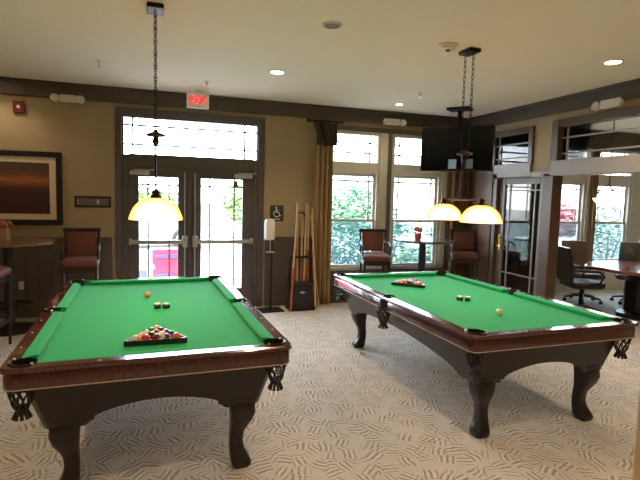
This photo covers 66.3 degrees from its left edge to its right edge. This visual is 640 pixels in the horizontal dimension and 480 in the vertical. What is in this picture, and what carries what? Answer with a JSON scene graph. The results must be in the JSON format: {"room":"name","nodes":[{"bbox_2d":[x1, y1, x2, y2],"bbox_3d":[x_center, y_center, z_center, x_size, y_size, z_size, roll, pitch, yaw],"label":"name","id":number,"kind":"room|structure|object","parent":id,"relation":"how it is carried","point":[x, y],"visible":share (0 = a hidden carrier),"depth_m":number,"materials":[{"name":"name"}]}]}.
{"room":"games hall","nodes":[
{"label":"games hall","id":0,"kind":"room"},
{"bbox_2d":[0,94,637,305],"bbox_3d":[1.024,-0.532,8.068,13.300,3.070,0.150,0,5,-19],"label":"wall","id":1,"kind":"structure","parent":0,"point":[84,134],"depth_m":6.60,"materials":[{"name":"beige paint"}]},
{"bbox_2d":[13,101,24,112],"bbox_3d":[-3.814,-1.685,6.208,0.124,0.144,0.066,0,5,-19],"label":"fire alarm","id":2,"kind":"object","parent":1,"relation":"attached to","point":[18,106],"visible":1,"depth_m":6.20,"materials":[{"name":"red plastic"}]},
{"bbox_2d":[0,150,62,224],"bbox_3d":[-4.152,-0.669,6.204,1.600,0.950,0.045,0,5,-19],"label":"framed picture","id":3,"kind":"object","parent":1,"relation":"attached to","point":[31,188],"visible":1,"depth_m":6.34},
{"bbox_2d":[0,161,49,213],"bbox_3d":[-4.152,-0.669,6.205,1.300,0.660,0.003,0,5,-19],"label":"print","id":4,"kind":"object","parent":3,"relation":"attached to","point":[24,185],"depth_m":6.32},
{"bbox_2d":[0,237,112,318],"bbox_3d":[-4.064,0.493,6.348,2.550,1.065,0.045,0,5,-19],"label":"wainscoting","id":5,"kind":"structure","parent":1,"relation":"attached to","point":[39,268],"depth_m":6.48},
{"bbox_2d":[50,93,84,103],"bbox_3d":[-3.250,-1.817,6.317,0.404,0.106,0.104,0,5,-19],"label":"emergency light","id":6,"kind":"object","parent":1,"relation":"attached to","point":[54,97],"visible":1,"depth_m":6.30,"materials":[{"name":"white plastic"}]},
{"bbox_2d":[74,196,110,207],"bbox_3d":[-3.055,-0.514,6.598,0.450,0.150,0.027,0,5,-19],"label":"wall plaque","id":7,"kind":"object","parent":1,"relation":"attached to","point":[79,201],"visible":1,"depth_m":6.59,"materials":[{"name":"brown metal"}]},
{"bbox_2d":[128,167,187,277],"bbox_3d":[-2.279,0.003,6.924,0.785,2.014,0.135,0,5,-19],"label":"door","id":8,"kind":"structure","parent":1,"relation":"in","point":[134,174],"depth_m":6.89,"materials":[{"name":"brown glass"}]},
{"bbox_2d":[115,106,264,306],"bbox_3d":[-1.833,-0.394,7.075,2.050,2.820,0.130,0,5,-19],"label":"door frame","id":9,"kind":"structure","parent":1,"relation":"attached to","point":[123,161],"depth_m":6.98,"materials":[{"name":"wood"}]},
{"bbox_2d":[124,117,256,158],"bbox_3d":[-1.812,-1.430,6.986,1.830,0.500,0.020,0,5,-19],"label":"window","id":10,"kind":"structure","parent":1,"relation":"in","point":[132,124],"depth_m":6.96,"materials":[{"name":"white glass"}]},
{"bbox_2d":[192,170,255,301],"bbox_3d":[-1.410,-0.001,7.217,0.920,2.014,0.135,0,5,-19],"label":"door","id":11,"kind":"structure","parent":1,"relation":"in","point":[246,242],"depth_m":7.22,"materials":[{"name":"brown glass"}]},
{"bbox_2d":[0,76,468,127],"bbox_3d":[-1.323,-1.942,7.019,8.190,0.200,0.075,0,5,-19],"label":"trim","id":12,"kind":"structure","parent":1,"relation":"attached to","point":[8,85],"depth_m":6.99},
{"bbox_2d":[270,205,283,220],"bbox_3d":[-0.653,-0.404,7.425,0.210,0.240,0.018,0,5,-19],"label":"accessibility sign","id":13,"kind":"object","parent":1,"relation":"attached to","point":[276,211],"visible":0.98,"depth_m":7.42,"materials":[{"name":"black plastic"}]},
{"bbox_2d":[264,237,311,305],"bbox_3d":[-0.469,0.480,7.561,0.780,1.065,0.045,0,5,-19],"label":"trim","id":14,"kind":"structure","parent":1,"relation":"attached to","point":[283,247],"depth_m":7.52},
{"bbox_2d":[312,145,333,304],"bbox_3d":[0.033,-0.218,7.569,0.308,2.460,0.098,0,5,-19],"label":"curtain","id":15,"kind":"object","parent":1,"relation":"hanging from","point":[323,155],"visible":0.92,"depth_m":7.55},
{"bbox_2d":[307,118,343,123],"bbox_3d":[0.068,-1.799,7.463,0.590,0.060,0.150,0,5,-19],"label":"curtain rod","id":16,"kind":"object","parent":1,"relation":"attached to","point":[308,119],"visible":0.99,"depth_m":7.40,"materials":[{"name":"brown metal"}]},
{"bbox_2d":[313,122,337,145],"bbox_3d":[0.076,-1.596,7.379,0.396,0.343,0.068,0,5,-19],"label":"valance","id":17,"kind":"object","parent":16,"relation":"hanging from","point":[327,132],"visible":1,"depth_m":7.39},
{"bbox_2d":[322,130,380,269],"bbox_3d":[0.461,-0.623,7.843,1.010,2.200,0.120,0,5,-19],"label":"window","id":18,"kind":"structure","parent":1,"relation":"in","point":[340,168],"depth_m":7.87,"materials":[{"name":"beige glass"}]},
{"bbox_2d":[317,125,421,268],"bbox_3d":[1.040,-0.652,7.956,2.340,2.270,0.050,0,5,-19],"label":"trim","id":19,"kind":"structure","parent":1,"relation":"attached to","point":[391,132],"depth_m":7.91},
{"bbox_2d":[376,133,393,268],"bbox_3d":[1.057,-0.620,7.985,0.210,2.200,0.016,0,5,-19],"label":"trim","id":20,"kind":"structure","parent":1,"relation":"attached to","point":[384,136],"depth_m":7.94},
{"bbox_2d":[330,236,446,302],"bbox_3d":[1.198,0.475,8.109,2.730,1.065,0.070,0,5,-19],"label":"trim","id":21,"kind":"structure","parent":1,"relation":"attached to","point":[333,294],"depth_m":7.89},
{"bbox_2d":[383,118,406,125],"bbox_3d":[1.181,-1.873,7.808,0.404,0.106,0.104,0,5,-19],"label":"emergency light","id":22,"kind":"object","parent":1,"relation":"attached to","point":[396,122],"visible":1,"depth_m":7.79,"materials":[{"name":"white plastic"}]},
{"bbox_2d":[389,134,441,268],"bbox_3d":[1.584,-0.627,8.222,0.940,2.200,0.120,0,5,-19],"label":"window","id":23,"kind":"structure","parent":1,"relation":"in","point":[399,170],"depth_m":8.16,"materials":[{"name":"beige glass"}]},
{"bbox_2d":[438,172,447,267],"bbox_3d":[2.097,-0.623,8.329,0.100,2.200,0.025,0,5,-19],"label":"trim","id":24,"kind":"structure","parent":1,"relation":"attached to","point":[444,174],"depth_m":8.35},
{"bbox_2d":[560,175,586,240],"bbox_3d":[4.616,-0.638,9.244,0.860,2.200,0.120,0,5,-19],"label":"window","id":25,"kind":"structure","parent":1,"relation":"in","point":[581,180],"depth_m":9.33,"materials":[{"name":"beige wood"}]},
{"bbox_2d":[555,271,623,291],"bbox_3d":[4.960,0.732,9.415,4.990,0.520,0.050,0,5,-19],"label":"trim","id":26,"kind":"structure","parent":1,"relation":"attached to","point":[611,283],"depth_m":9.67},
{"bbox_2d":[588,144,600,269],"bbox_3d":[5.186,-0.548,9.307,0.108,2.500,0.068,0,5,-19],"label":"curtain","id":27,"kind":"object","parent":1,"relation":"hanging from","point":[598,146],"visible":0.67,"depth_m":9.30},
{"bbox_2d":[582,148,639,242],"bbox_3d":[4.788,-0.632,9.236,3.420,2.200,0.025,0,5,-19],"label":"trim","id":28,"kind":"structure","parent":1,"relation":"attached to","point":[634,219],"depth_m":9.69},
{"bbox_2d":[592,150,634,259],"bbox_3d":[5.687,-0.641,9.605,0.920,2.200,0.120,0,5,-19],"label":"window","id":29,"kind":"structure","parent":1,"relation":"in","point":[615,180],"depth_m":9.64,"materials":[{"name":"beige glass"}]},
{"bbox_2d":[591,130,639,151],"bbox_3d":[5.028,-1.899,9.182,4.990,0.335,0.045,0,5,-19],"label":"trim","id":30,"kind":"structure","parent":1,"relation":"attached to","point":[621,139],"depth_m":9.38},
{"bbox_2d":[0,289,639,479],"bbox_3d":[2.576,1.518,3.488,13.600,0.120,10.160,0,5,-19],"label":"floor","id":31,"kind":"structure","parent":0,"point":[391,407],"depth_m":3.63,"materials":[{"name":"beige carpet"}]},
{"bbox_2d":[0,254,11,343],"bbox_3d":[-3.532,0.546,5.075,0.513,1.216,0.452,0,5,-15],"label":"bar stool","id":32,"kind":"object","parent":31,"relation":"on","point":[5,276],"visible":1,"depth_m":5.29,"materials":[{"name":"brown wood"}]},
{"bbox_2d":[0,237,55,336],"bbox_3d":[-3.699,0.545,5.843,1.000,1.070,1.000,0,5,-19],"label":"pub table","id":33,"kind":"object","parent":31,"relation":"on","point":[18,328],"visible":0.84,"depth_m":5.79,"materials":[{"name":"brown wood"}]},
{"bbox_2d":[0,220,12,240],"bbox_3d":[-3.773,-0.114,5.830,0.216,0.242,0.220,3,5,21],"label":"flower box","id":34,"kind":"object","parent":33,"relation":"on","point":[4,231],"visible":1,"depth_m":5.79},
{"bbox_2d":[60,228,100,286],"bbox_3d":[-2.961,0.471,6.092,0.452,1.216,0.513,0,5,-21],"label":"bar stool","id":35,"kind":"object","parent":31,"relation":"on","point":[81,241],"visible":0.61,"depth_m":6.16,"materials":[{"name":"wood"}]},
{"bbox_2d":[0,275,291,479],"bbox_3d":[-1.325,0.905,3.891,1.616,0.824,2.610,0,5,-20],"label":"pool table","id":36,"kind":"object","parent":31,"relation":"on","point":[73,365],"visible":1,"depth_m":2.91,"materials":[{"name":"fabric"}]},
{"bbox_2d":[22,311,63,358],"bbox_3d":[-1.712,0.587,3.068,0.070,0.040,1.083,0,5,-20],"label":"cushion","id":37,"kind":"object","parent":36,"relation":"on","point":[40,343],"depth_m":2.97,"materials":[{"name":"green fabric"}]},
{"bbox_2d":[57,283,80,311],"bbox_3d":[-2.133,0.475,4.194,0.070,0.040,1.083,0,5,-20],"label":"cushion","id":38,"kind":"object","parent":36,"relation":"on","point":[69,297],"depth_m":4.08,"materials":[{"name":"green fabric"}]},
{"bbox_2d":[131,335,140,340],"bbox_3d":[-1.115,0.602,2.966,0.057,0.057,0.056,2,5,9],"label":"ball","id":39,"kind":"object","parent":36,"relation":"on","point":[134,337],"visible":0.61,"depth_m":2.95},
{"bbox_2d":[141,334,150,339],"bbox_3d":[-1.060,0.602,2.985,0.057,0.057,0.056,6,7,39],"label":"ball","id":40,"kind":"object","parent":36,"relation":"on","point":[146,336],"visible":0.63,"depth_m":2.97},
{"bbox_2d":[84,277,208,284],"bbox_3d":[-1.732,0.417,4.972,1.196,0.040,0.070,0,5,-20],"label":"cushion","id":41,"kind":"object","parent":36,"relation":"on","point":[175,279],"depth_m":4.95,"materials":[{"name":"green fabric"}]},
{"bbox_2d":[144,291,150,297],"bbox_3d":[-1.504,0.475,4.277,0.057,0.057,0.057,0,5,-19],"label":"ball","id":42,"kind":"object","parent":36,"relation":"on","point":[147,294],"visible":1,"depth_m":4.26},
{"bbox_2d":[38,343,261,362],"bbox_3d":[-0.899,0.637,2.742,1.196,0.040,0.070,0,5,-20],"label":"cushion","id":43,"kind":"object","parent":36,"relation":"on","point":[66,359],"depth_m":2.70,"materials":[{"name":"green fabric"}]},
{"bbox_2d":[123,334,186,346],"bbox_3d":[-1.042,0.603,3.115,0.368,0.034,0.323,0,5,-19],"label":"triangle","id":44,"kind":"object","parent":36,"relation":"on","point":[183,339],"visible":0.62,"depth_m":2.96,"materials":[{"name":"plastic"}]},
{"bbox_2d":[151,334,160,338],"bbox_3d":[-1.004,0.602,3.003,0.056,0.057,0.057,6,7,43],"label":"ball","id":45,"kind":"object","parent":36,"relation":"on","point":[154,336],"visible":0.67,"depth_m":2.99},
{"bbox_2d":[154,302,160,308],"bbox_3d":[-1.291,0.522,3.898,0.042,0.042,0.042,-2,6,-36],"label":"cube","id":46,"kind":"object","parent":36,"relation":"on","point":[156,305],"visible":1,"depth_m":3.88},
{"bbox_2d":[162,302,169,308],"bbox_3d":[-1.226,0.523,3.909,0.042,0.042,0.042,5,6,31],"label":"cube","id":47,"kind":"object","parent":36,"relation":"on","point":[165,305],"visible":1,"depth_m":3.90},
{"bbox_2d":[161,333,170,338],"bbox_3d":[-0.949,0.602,3.022,0.056,0.057,0.057,-2,6,-38],"label":"ball","id":48,"kind":"object","parent":36,"relation":"on","point":[165,335],"visible":0.55,"depth_m":3.00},
{"bbox_2d":[171,332,180,337],"bbox_3d":[-0.893,0.602,3.041,0.057,0.057,0.056,-1,6,-27],"label":"ball","id":49,"kind":"object","parent":36,"relation":"on","point":[174,335],"visible":0.7,"depth_m":3.02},
{"bbox_2d":[212,278,236,302],"bbox_3d":[-0.919,0.467,4.646,0.070,0.040,1.083,0,5,-20],"label":"cushion","id":50,"kind":"object","parent":36,"relation":"on","point":[224,291],"depth_m":4.55,"materials":[{"name":"green fabric"}]},
{"bbox_2d":[233,302,273,341],"bbox_3d":[-0.498,0.579,3.521,0.070,0.040,1.083,0,5,-20],"label":"cushion","id":51,"kind":"object","parent":36,"relation":"on","point":[255,326],"depth_m":3.42,"materials":[{"name":"green fabric"}]},
{"bbox_2d":[256,219,283,312],"bbox_3d":[-0.717,0.363,7.171,0.340,1.355,0.300,-1,6,-24],"label":"stand","id":52,"kind":"object","parent":31,"relation":"on","point":[269,224],"visible":1,"depth_m":7.12,"materials":[{"name":"black metal"}]},
{"bbox_2d":[264,219,274,239],"bbox_3d":[-0.725,-0.154,7.049,0.144,0.305,0.103,-1,6,-24],"label":"dispenser","id":53,"kind":"object","parent":52,"relation":"on","point":[269,224],"depth_m":7.00,"materials":[{"name":"white plastic"}]},
{"bbox_2d":[285,211,314,311],"bbox_3d":[-0.286,0.305,7.332,0.400,1.464,0.320,0,5,-19],"label":"cue rack","id":54,"kind":"object","parent":31,"relation":"on","point":[302,290],"visible":0.81,"depth_m":7.27,"materials":[{"name":"brown wood"}]},
{"bbox_2d":[289,208,297,310],"bbox_3d":[-0.380,0.285,7.153,0.120,1.510,0.036,-2,6,-37],"label":"pool cue","id":55,"kind":"object","parent":54,"relation":"on","point":[294,253],"visible":1,"depth_m":7.15,"materials":[{"name":"brown wood"}]},
{"bbox_2d":[294,202,297,281],"bbox_3d":[-0.360,0.031,7.243,0.042,1.179,0.049,0,5,-19],"label":"pool cue","id":56,"kind":"object","parent":54,"relation":"on","point":[296,202],"visible":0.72,"depth_m":7.25,"materials":[{"name":"brown wood"}]},
{"bbox_2d":[296,205,298,280],"bbox_3d":[-0.331,0.048,7.280,0.042,1.138,0.039,0,5,-19],"label":"pool cue","id":57,"kind":"object","parent":54,"relation":"on","point":[298,205],"visible":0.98,"depth_m":7.27,"materials":[{"name":"brown wood"}]},
{"bbox_2d":[300,223,302,280],"bbox_3d":[-0.274,0.179,7.293,0.036,0.878,0.039,0,5,-19],"label":"pool cue","id":58,"kind":"object","parent":54,"relation":"on","point":[301,252],"visible":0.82,"depth_m":7.29,"materials":[{"name":"brown wood"}]},
{"bbox_2d":[303,204,306,280],"bbox_3d":[-0.224,0.038,7.315,0.036,1.158,0.039,0,5,-19],"label":"pool cue","id":59,"kind":"object","parent":54,"relation":"on","point":[304,262],"visible":1,"depth_m":7.30,"materials":[{"name":"brown wood"}]},
{"bbox_2d":[306,206,308,280],"bbox_3d":[-0.175,0.060,7.309,0.038,1.118,0.049,0,5,-19],"label":"pool cue","id":60,"kind":"object","parent":54,"relation":"on","point":[307,266],"visible":1,"depth_m":7.30,"materials":[{"name":"brown wood"}]},
{"bbox_2d":[312,209,316,308],"bbox_3d":[-0.086,0.291,7.279,0.125,1.490,0.037,-2,6,-34],"label":"pool cue","id":61,"kind":"object","parent":54,"relation":"on","point":[314,278],"visible":0.98,"depth_m":7.28,"materials":[{"name":"brown wood"}]},
{"bbox_2d":[310,216,318,306],"bbox_3d":[-0.079,0.327,7.446,0.192,1.391,0.028,4,6,28],"label":"pool cue","id":62,"kind":"object","parent":31,"relation":"on","point":[310,216],"visible":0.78,"depth_m":7.45,"materials":[{"name":"brown wood"}]},
{"bbox_2d":[359,229,390,272],"bbox_3d":[0.815,0.453,7.407,0.452,1.216,0.513,1,5,-4],"label":"bar stool","id":63,"kind":"object","parent":31,"relation":"on","point":[372,239],"visible":0.58,"depth_m":7.52,"materials":[{"name":"brown wood"}]},
{"bbox_2d":[391,236,454,270],"bbox_3d":[1.592,0.519,7.711,0.980,1.070,0.980,0,5,-19],"label":"pub table","id":64,"kind":"object","parent":31,"relation":"on","point":[423,241],"visible":0.57,"depth_m":7.62,"materials":[{"name":"brown wood"}]},
{"bbox_2d":[414,226,422,239],"bbox_3d":[1.518,-0.111,7.584,0.130,0.202,0.120,6,7,42],"label":"flower arrangement","id":65,"kind":"object","parent":64,"relation":"on","point":[418,236],"visible":1,"depth_m":7.55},
{"bbox_2d":[414,233,421,239],"bbox_3d":[1.516,-0.060,7.586,0.110,0.100,0.110,-1,6,-30],"label":"pot","id":66,"kind":"object","parent":65,"relation":"on","point":[418,236],"depth_m":7.54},
{"bbox_2d":[450,229,479,278],"bbox_3d":[2.340,0.441,8.002,0.452,1.216,0.513,2,5,10],"label":"bar stool","id":67,"kind":"object","parent":31,"relation":"on","point":[464,239],"visible":0.73,"depth_m":8.11,"materials":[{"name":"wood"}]},
{"bbox_2d":[333,270,637,438],"bbox_3d":[1.267,0.902,4.694,1.616,0.824,2.610,0,5,-19],"label":"pool table","id":68,"kind":"object","parent":31,"relation":"on","point":[483,346],"visible":1,"depth_m":3.80,"materials":[{"name":"fabric"}]},
{"bbox_2d":[344,276,391,294],"bbox_3d":[0.466,0.471,5.012,0.070,0.040,1.083,0,5,-19],"label":"cushion","id":69,"kind":"object","parent":68,"relation":"on","point":[349,278],"depth_m":4.91,"materials":[{"name":"green fabric"}]},
{"bbox_2d":[348,272,436,277],"bbox_3d":[0.881,0.414,5.783,1.196,0.040,0.070,0,5,-19],"label":"cushion","id":70,"kind":"object","parent":68,"relation":"on","point":[399,274],"depth_m":5.76,"materials":[{"name":"green fabric"}]},
{"bbox_2d":[391,281,424,287],"bbox_3d":[0.993,0.462,5.293,0.368,0.034,0.323,4,6,26],"label":"triangle","id":71,"kind":"object","parent":68,"relation":"on","point":[392,282],"visible":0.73,"depth_m":5.15,"materials":[{"name":"plastic"}]},
{"bbox_2d":[395,298,468,329],"bbox_3d":[0.865,0.583,3.879,0.070,0.040,1.083,0,5,-19],"label":"cushion","id":72,"kind":"object","parent":68,"relation":"on","point":[410,304],"depth_m":3.78,"materials":[{"name":"green fabric"}]},
{"bbox_2d":[445,273,507,292],"bbox_3d":[1.688,0.465,5.443,0.070,0.040,1.083,0,5,-19],"label":"cushion","id":73,"kind":"object","parent":68,"relation":"on","point":[473,282],"depth_m":5.33,"materials":[{"name":"green fabric"}]},
{"bbox_2d":[496,308,503,315],"bbox_3d":[1.453,0.582,3.960,0.057,0.057,0.057,0,5,-19],"label":"cue ball","id":74,"kind":"object","parent":68,"relation":"on","point":[499,311],"visible":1,"depth_m":3.94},
{"bbox_2d":[487,321,615,331],"bbox_3d":[1.672,0.634,3.538,1.196,0.040,0.070,0,5,-19],"label":"cushion","id":75,"kind":"object","parent":68,"relation":"on","point":[594,322],"depth_m":3.50,"materials":[{"name":"green fabric"}]},
{"bbox_2d":[513,292,612,320],"bbox_3d":[2.088,0.577,4.309,0.070,0.040,1.083,0,5,-19],"label":"cushion","id":76,"kind":"object","parent":68,"relation":"on","point":[592,315],"depth_m":4.23,"materials":[{"name":"green fabric"}]},
{"bbox_2d":[556,246,605,311],"bbox_3d":[3.963,0.621,7.494,0.656,1.029,0.625,1,5,0],"label":"office chair","id":77,"kind":"object","parent":31,"relation":"on","point":[565,263],"visible":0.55,"depth_m":7.36,"materials":[{"name":"black leather"}]},
{"bbox_2d":[562,240,605,304],"bbox_3d":[4.538,0.548,8.479,0.625,1.029,0.656,1,5,-4],"label":"office chair","id":78,"kind":"object","parent":31,"relation":"on","point":[580,251],"visible":0.66,"depth_m":8.65,"materials":[{"name":"brown leather"}]},
{"bbox_2d":[584,260,639,320],"bbox_3d":[4.866,0.786,7.422,1.571,0.762,1.571,0,5,-19],"label":"table","id":79,"kind":"object","parent":31,"relation":"on","point":[629,270],"visible":0.99,"depth_m":7.33,"materials":[{"name":"brown wood"}]},
{"bbox_2d":[610,242,639,304],"bbox_3d":[5.375,0.575,8.421,0.625,1.029,0.656,5,6,33],"label":"office chair","id":80,"kind":"object","parent":31,"relation":"on","point":[628,251],"visible":0.41,"depth_m":8.60,"materials":[{"name":"grey leather"}]},
{"bbox_2d":[0,0,639,133],"bbox_3d":[2.660,-1.658,3.205,13.600,0.120,10.160,0,5,-19],"label":"ceiling","id":81,"kind":"structure","parent":0,"point":[385,53],"depth_m":4.58,"materials":[{"name":"paint"}]},
{"bbox_2d":[128,2,182,220],"bbox_3d":[-1.249,-0.957,3.725,0.372,1.572,0.972,0,5,-19],"label":"light","id":82,"kind":"object","parent":81,"relation":"hanging from","point":[154,207],"visible":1,"depth_m":3.46,"materials":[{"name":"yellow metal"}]},
{"bbox_2d":[187,90,208,108],"bbox_3d":[-1.638,-1.888,6.576,0.290,0.244,0.050,0,5,-19],"label":"exit sign","id":83,"kind":"object","parent":81,"relation":"hanging from","point":[197,99],"visible":1,"depth_m":6.56,"materials":[{"name":"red plastic"}]},
{"bbox_2d":[269,70,285,74],"bbox_3d":[-0.480,-1.881,5.505,0.190,0.008,0.190,0,5,-19],"label":"recessed light","id":84,"kind":"object","parent":81,"relation":"in","point":[277,72],"visible":1,"depth_m":5.51,"materials":[{"name":"white plastic"}]},
{"bbox_2d":[322,21,342,29],"bbox_3d":[0.099,-1.725,3.945,0.170,0.012,0.170,0,5,-19],"label":"ceiling speaker","id":85,"kind":"object","parent":81,"relation":"attached to","point":[332,25],"visible":1,"depth_m":3.94,"materials":[{"name":"white plastic"}]},
{"bbox_2d":[324,23,339,27],"bbox_3d":[0.099,-1.728,3.945,0.132,0.005,0.132,0,5,-19],"label":"grille","id":86,"kind":"object","parent":85,"relation":"attached to","point":[326,25],"depth_m":3.94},
{"bbox_2d":[438,42,457,51],"bbox_3d":[1.143,-1.714,4.384,0.180,0.056,0.180,0,5,-19],"label":"smoke detector","id":87,"kind":"object","parent":81,"relation":"attached to","point":[445,46],"visible":1,"depth_m":4.33,"materials":[{"name":"white plastic"}]},
{"bbox_2d":[420,106,495,171],"bbox_3d":[2.092,-1.510,7.415,1.090,0.949,0.250,5,6,31],"label":"television","id":88,"kind":"object","parent":81,"relation":"hanging from","point":[440,146],"visible":0.94,"depth_m":7.34,"materials":[{"name":"black plastic"}]},
{"bbox_2d":[425,47,502,223],"bbox_3d":[1.359,-0.964,4.583,0.372,1.572,0.942,0,5,-20],"label":"light","id":89,"kind":"object","parent":81,"relation":"hanging from","point":[481,213],"visible":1,"depth_m":4.53,"materials":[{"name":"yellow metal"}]},
{"bbox_2d":[592,121,623,207],"bbox_3d":[4.440,-1.207,7.475,0.430,1.439,0.430,0,5,-19],"label":"pendant","id":90,"kind":"object","parent":81,"relation":"hanging from","point":[604,202],"visible":0.91,"depth_m":7.43,"materials":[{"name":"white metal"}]},
{"bbox_2d":[602,59,624,64],"bbox_3d":[2.850,-1.728,4.768,0.190,0.008,0.190,0,5,-19],"label":"recessed light","id":91,"kind":"object","parent":81,"relation":"in","point":[614,61],"visible":1,"depth_m":4.77,"materials":[{"name":"white plastic"}]},
{"bbox_2d":[496,98,639,171],"bbox_3d":[3.911,-0.140,4.518,0.120,3.070,8.460,0,5,-19],"label":"wall","id":92,"kind":"structure","parent":0,"point":[543,125],"depth_m":6.75,"materials":[{"name":"beige paint"}]},
{"bbox_2d":[445,172,469,275],"bbox_3d":[2.340,-0.390,8.330,0.368,2.790,0.098,0,5,-19],"label":"curtain","id":93,"kind":"object","parent":92,"relation":"hanging from","point":[455,177],"visible":0.3,"depth_m":8.31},
{"bbox_2d":[464,162,494,281],"bbox_3d":[2.610,-0.110,8.136,0.035,2.300,0.670,0,5,-19],"label":"trim","id":94,"kind":"structure","parent":92,"relation":"attached to","point":[481,184],"depth_m":8.00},
{"bbox_2d":[495,133,528,164],"bbox_3d":[2.926,-1.363,7.410,0.020,0.460,0.830,0,5,-19],"label":"window","id":95,"kind":"structure","parent":92,"relation":"in","point":[513,149],"depth_m":7.44,"materials":[{"name":"clear glass"}]},
{"bbox_2d":[495,177,542,294],"bbox_3d":[2.935,0.092,7.290,0.110,2.045,0.970,0,5,-19],"label":"door","id":96,"kind":"structure","parent":92,"relation":"in","point":[520,201],"depth_m":7.30,"materials":[{"name":"clear glass"}]},
{"bbox_2d":[488,173,562,299],"bbox_3d":[2.983,0.084,7.258,0.170,2.090,1.220,0,5,-19],"label":"trim","id":97,"kind":"structure","parent":92,"relation":"attached to","point":[552,185],"depth_m":6.71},
{"bbox_2d":[468,78,639,125],"bbox_3d":[3.864,-1.566,4.338,0.075,0.200,8.415,0,5,-19],"label":"trim","id":98,"kind":"structure","parent":92,"relation":"attached to","point":[627,90],"depth_m":6.38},
{"bbox_2d":[493,154,639,178],"bbox_3d":[3.561,-0.849,5.502,0.190,0.210,5.090,0,5,-19],"label":"trim","id":99,"kind":"structure","parent":92,"relation":"attached to","point":[621,164],"depth_m":6.13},
{"bbox_2d":[494,105,639,163],"bbox_3d":[3.580,-1.215,5.472,0.170,0.555,5.090,0,5,-19],"label":"trim","id":100,"kind":"structure","parent":92,"relation":"attached to","point":[558,125],"depth_m":6.49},
{"bbox_2d":[561,122,639,159],"bbox_3d":[3.805,-1.107,4.806,0.020,0.460,3.650,0,5,-19],"label":"window","id":101,"kind":"structure","parent":92,"relation":"in","point":[577,139],"depth_m":6.25,"materials":[{"name":"clear glass"}]},
{"bbox_2d":[591,97,623,110],"bbox_3d":[3.345,-1.577,5.691,0.104,0.106,0.404,0,5,-19],"label":"emergency light","id":102,"kind":"object","parent":92,"relation":"attached to","point":[614,102],"visible":1,"depth_m":5.67,"materials":[{"name":"white plastic"}]},
{"bbox_2d":[632,389,639,479],"bbox_3d":[1.217,0.054,1.547,0.306,3.070,0.135,0,5,-19],"label":"wall","id":103,"kind":"structure","parent":0,"point":[636,460],"depth_m":1.60,"materials":[{"name":"beige paint"}]},
{"label":"outside","id":104,"kind":"structure","parent":0,"visible":0},
{"bbox_2d":[139,203,639,287],"bbox_3d":[-1.344,-2.714,50.906,150.000,0.190,82.590,0,5,-19],"label":"ground","id":105,"kind":"structure","parent":104,"point":[221,226],"depth_m":16.67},
{"bbox_2d":[139,267,147,277],"bbox_3d":[-3.454,0.678,9.500,0.220,0.290,0.220,0,5,-19],"label":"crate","id":106,"kind":"object","parent":105,"relation":"on","point":[143,270],"visible":0.44,"depth_m":9.41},
{"bbox_2d":[139,186,177,205],"bbox_3d":[-7.235,-1.186,19.654,4.072,2.013,3.212,0,5,-19],"label":"tree","id":107,"kind":"object","parent":105,"relation":"on","point":[143,193],"visible":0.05,"depth_m":19.66,"materials":[{"name":"green plant"}]},
{"bbox_2d":[151,247,177,277],"bbox_3d":[-3.030,0.493,9.617,0.540,0.660,0.415,0,5,-21],"label":"cooler","id":108,"kind":"object","parent":105,"relation":"on","point":[159,255],"visible":0.66,"depth_m":9.43,"materials":[{"name":"red plastic"}]},
{"bbox_2d":[139,219,208,246],"bbox_3d":[-5.868,-0.486,15.461,4.497,1.417,1.810,0,5,-21],"label":"parked car","id":109,"kind":"object","parent":105,"relation":"on","point":[158,230],"visible":0.19,"depth_m":14.99,"materials":[{"name":"paint"}]},
{"bbox_2d":[213,181,241,223],"bbox_3d":[-2.650,-1.331,20.127,3.406,2.458,3.270,0,5,-19],"label":"tree","id":110,"kind":"object","parent":105,"relation":"on","point":[228,207],"visible":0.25,"depth_m":19.58,"materials":[{"name":"green plant"}]},
{"bbox_2d":[331,199,370,263],"bbox_3d":[0.438,0.019,10.314,1.531,1.783,1.133,0,5,-11],"label":"shrub","id":111,"kind":"object","parent":105,"relation":"on","point":[336,256],"visible":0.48,"depth_m":10.15,"materials":[{"name":"green plant"}]},
{"bbox_2d":[332,182,393,231],"bbox_3d":[1.794,-1.433,22.669,3.900,2.693,3.278,0,5,-19],"label":"tree","id":112,"kind":"object","parent":105,"relation":"on","point":[341,194],"visible":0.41,"depth_m":22.06,"materials":[{"name":"green plant"}]},
{"bbox_2d":[333,152,433,223],"bbox_3d":[2.459,-3.935,36.483,12.800,5.000,8.800,0,5,-19],"label":"house","id":113,"kind":"structure","parent":105,"relation":"on","point":[414,198],"depth_m":33.76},
{"bbox_2d":[361,198,416,262],"bbox_3d":[1.612,-0.046,11.330,1.522,1.882,1.190,0,5,-19],"label":"shrub","id":114,"kind":"object","parent":105,"relation":"on","point":[397,230],"visible":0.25,"depth_m":11.25,"materials":[{"name":"green plant"}]},
{"bbox_2d":[392,245,431,262],"bbox_3d":[1.938,0.510,9.924,1.146,0.851,0.727,0,5,-19],"label":"shrub","id":115,"kind":"object","parent":105,"relation":"on","point":[404,256],"visible":0.3,"depth_m":9.81,"materials":[{"name":"green plant"}]},
{"bbox_2d":[423,222,432,261],"bbox_3d":[3.019,0.021,11.292,1.420,1.918,1.154,0,5,-19],"label":"shrub","id":116,"kind":"object","parent":105,"relation":"on","point":[431,230],"visible":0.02,"depth_m":11.27,"materials":[{"name":"green plant"}]},
{"bbox_2d":[559,203,576,239],"bbox_3d":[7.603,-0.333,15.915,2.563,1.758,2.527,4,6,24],"label":"car","id":117,"kind":"object","parent":105,"relation":"on","point":[567,212],"visible":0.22,"depth_m":15.13,"materials":[{"name":"red metal"}]},
{"bbox_2d":[574,196,622,258],"bbox_3d":[7.880,-0.150,13.326,2.232,2.106,1.203,0,5,-19],"label":"shrub","id":118,"kind":"object","parent":105,"relation":"on","point":[611,240],"visible":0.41,"depth_m":13.20,"materials":[{"name":"green plant"}]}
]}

